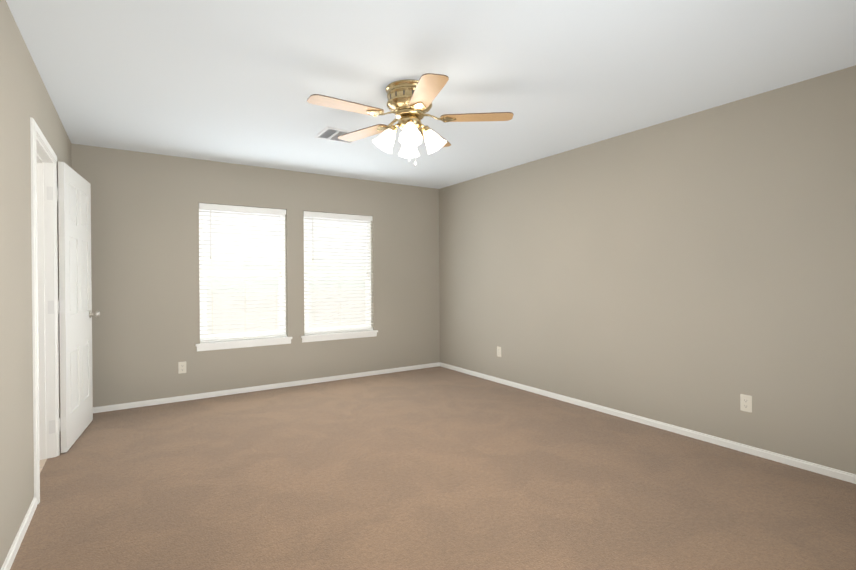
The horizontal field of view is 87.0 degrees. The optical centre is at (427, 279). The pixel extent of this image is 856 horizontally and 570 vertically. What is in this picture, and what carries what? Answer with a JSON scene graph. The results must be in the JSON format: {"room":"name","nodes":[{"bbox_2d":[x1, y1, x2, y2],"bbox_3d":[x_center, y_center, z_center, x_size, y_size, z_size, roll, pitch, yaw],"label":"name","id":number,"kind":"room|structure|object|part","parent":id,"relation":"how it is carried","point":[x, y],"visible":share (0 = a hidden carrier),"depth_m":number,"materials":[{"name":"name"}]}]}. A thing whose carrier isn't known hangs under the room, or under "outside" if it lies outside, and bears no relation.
{"room":"empty bedroom","nodes":[
{"label":"empty bedroom","id":0,"kind":"room"},
{"bbox_2d":[0,0,71,569],"bbox_3d":[-1.755,0.001,1.743,0.120,2.440,5.420,-1,0,-33],"label":"wall","id":1,"kind":"structure","parent":0,"point":[24,96],"depth_m":2.11,"materials":[{"name":"paint"}]},
{"bbox_2d":[1,497,36,569],"bbox_3d":[-1.170,1.195,0.984,0.013,0.052,3.448,-1,0,-33],"label":"baseboard","id":2,"kind":"structure","parent":1,"relation":"attached to","point":[11,555],"depth_m":2.08,"materials":[{"name":"white wood"}]},
{"bbox_2d":[30,117,59,503],"bbox_3d":[-2.413,0.174,2.764,0.154,2.092,0.874,-1,0,-33],"label":"door frame","id":3,"kind":"structure","parent":1,"relation":"attached to","point":[45,305],"depth_m":3.06,"materials":[{"name":"white wood"}]},
{"bbox_2d":[57,161,99,452],"bbox_3d":[-2.704,0.191,3.526,0.195,2.030,0.806,-1,0,-33],"label":"bathroom door","id":4,"kind":"structure","parent":1,"relation":"in","point":[75,305],"depth_m":3.38,"materials":[{"name":"white wood"}]},
{"bbox_2d":[40,458,46,472],"bbox_3d":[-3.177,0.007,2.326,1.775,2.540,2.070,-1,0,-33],"label":"floor","id":5,"kind":"structure","parent":0,"point":[42,462],"depth_m":2.99,"materials":[{"name":"tile"}]},
{"bbox_2d":[71,143,439,406],"bbox_3d":[-1.546,-0.017,5.185,4.230,2.440,0.120,-1,0,-33],"label":"wall","id":6,"kind":"structure","parent":0,"point":[145,267],"depth_m":4.63,"materials":[{"name":"paint"}]},
{"bbox_2d":[178,361,185,373],"bbox_3d":[-2.457,0.877,4.516,0.070,0.115,0.008,-1,0,-33],"label":"electrical outlet","id":7,"kind":"object","parent":6,"relation":"attached to","point":[181,367],"visible":1,"depth_m":4.51,"materials":[{"name":"beige plastic"}]},
{"bbox_2d":[195,209,291,350],"bbox_3d":[-1.981,-0.035,4.882,0.974,1.515,0.150,-1,0,-33],"label":"window","id":8,"kind":"structure","parent":6,"relation":"in","point":[247,267],"depth_m":4.91,"materials":[{"name":"white plastic"}]},
{"bbox_2d":[199,203,286,342],"bbox_3d":[-1.973,-0.074,4.869,0.878,1.428,0.076,-1,0,-33],"label":"window blind","id":9,"kind":"object","parent":8,"relation":"attached to","point":[218,207],"visible":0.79,"depth_m":4.84,"materials":[{"name":"white plastic"}]},
{"bbox_2d":[93,362,440,412],"bbox_3d":[-1.515,1.178,5.127,3.960,0.052,0.013,-1,0,-33],"label":"baseboard","id":10,"kind":"structure","parent":6,"relation":"attached to","point":[332,378],"depth_m":4.86,"materials":[{"name":"white wood"}]},
{"bbox_2d":[301,217,377,342],"bbox_3d":[-1.078,-0.043,5.470,0.969,1.515,0.150,-1,0,-33],"label":"window","id":11,"kind":"structure","parent":6,"relation":"in","point":[336,274],"depth_m":5.50,"materials":[{"name":"white plastic"}]},
{"bbox_2d":[304,211,372,334],"bbox_3d":[-1.070,-0.083,5.457,0.873,1.428,0.076,-1,0,-33],"label":"window blind","id":12,"kind":"object","parent":11,"relation":"attached to","point":[345,217],"visible":0.85,"depth_m":5.45,"materials":[{"name":"white plastic"}]},
{"bbox_2d":[6,0,855,188],"bbox_3d":[-0.041,-1.260,2.859,4.230,0.050,5.660,-1,0,-33],"label":"ceiling","id":13,"kind":"structure","parent":0,"point":[235,81],"depth_m":2.63,"materials":[{"name":"white paint"}]},
{"bbox_2d":[314,127,356,143],"bbox_3d":[-0.752,-1.226,3.858,0.350,0.018,0.310,-1,0,-33],"label":"ceiling vent","id":14,"kind":"object","parent":13,"relation":"in","point":[329,133],"visible":0.67,"depth_m":3.80,"materials":[{"name":"white metal"}]},
{"bbox_2d":[307,73,513,165],"bbox_3d":[-0.161,-0.985,2.907,1.232,0.499,1.287,-1,0,-33],"label":"ceiling fan","id":15,"kind":"object","parent":13,"relation":"hanging from","point":[409,103],"visible":1,"depth_m":2.84,"materials":[{"name":"gold metal"}]},
{"bbox_3d":[-0.118,-0.902,2.933,0.448,0.163,0.448,-1,0,-33],"label":"lamp shade","id":16,"kind":"part","parent":15,"relation":"part of","materials":[{"name":"white glass"}]},
{"bbox_2d":[10,366,855,569],"bbox_3d":[-0.026,1.230,2.870,4.230,0.050,5.660,-1,0,-33],"label":"floor carpet","id":17,"kind":"object","parent":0,"point":[437,468],"visible":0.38,"depth_m":2.57,"materials":[{"name":"brown carpet"}]},
{"bbox_2d":[439,65,855,473],"bbox_3d":[1.721,-0.031,3.936,0.120,2.440,5.540,-1,0,-33],"label":"wall","id":18,"kind":"structure","parent":0,"point":[695,271],"depth_m":3.43,"materials":[{"name":"paint"}]},
{"bbox_2d":[497,346,500,356],"bbox_3d":[0.821,0.829,5.212,0.008,0.115,0.070,-1,0,-33],"label":"electrical outlet","id":19,"kind":"object","parent":18,"relation":"attached to","point":[498,351],"visible":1,"depth_m":5.21,"materials":[{"name":"beige plastic"}]},
{"bbox_2d":[441,363,855,483],"bbox_3d":[1.639,1.164,3.956,0.013,0.052,5.420,-1,0,-33],"label":"baseboard","id":20,"kind":"structure","parent":18,"relation":"attached to","point":[737,446],"depth_m":3.43,"materials":[{"name":"white wood"}]},
{"bbox_2d":[740,394,751,412],"bbox_3d":[2.191,0.850,3.110,0.008,0.115,0.070,-1,0,-33],"label":"electrical outlet","id":21,"kind":"object","parent":18,"relation":"attached to","point":[745,403],"visible":1,"depth_m":3.11,"materials":[{"name":"beige plastic"}]}
]}

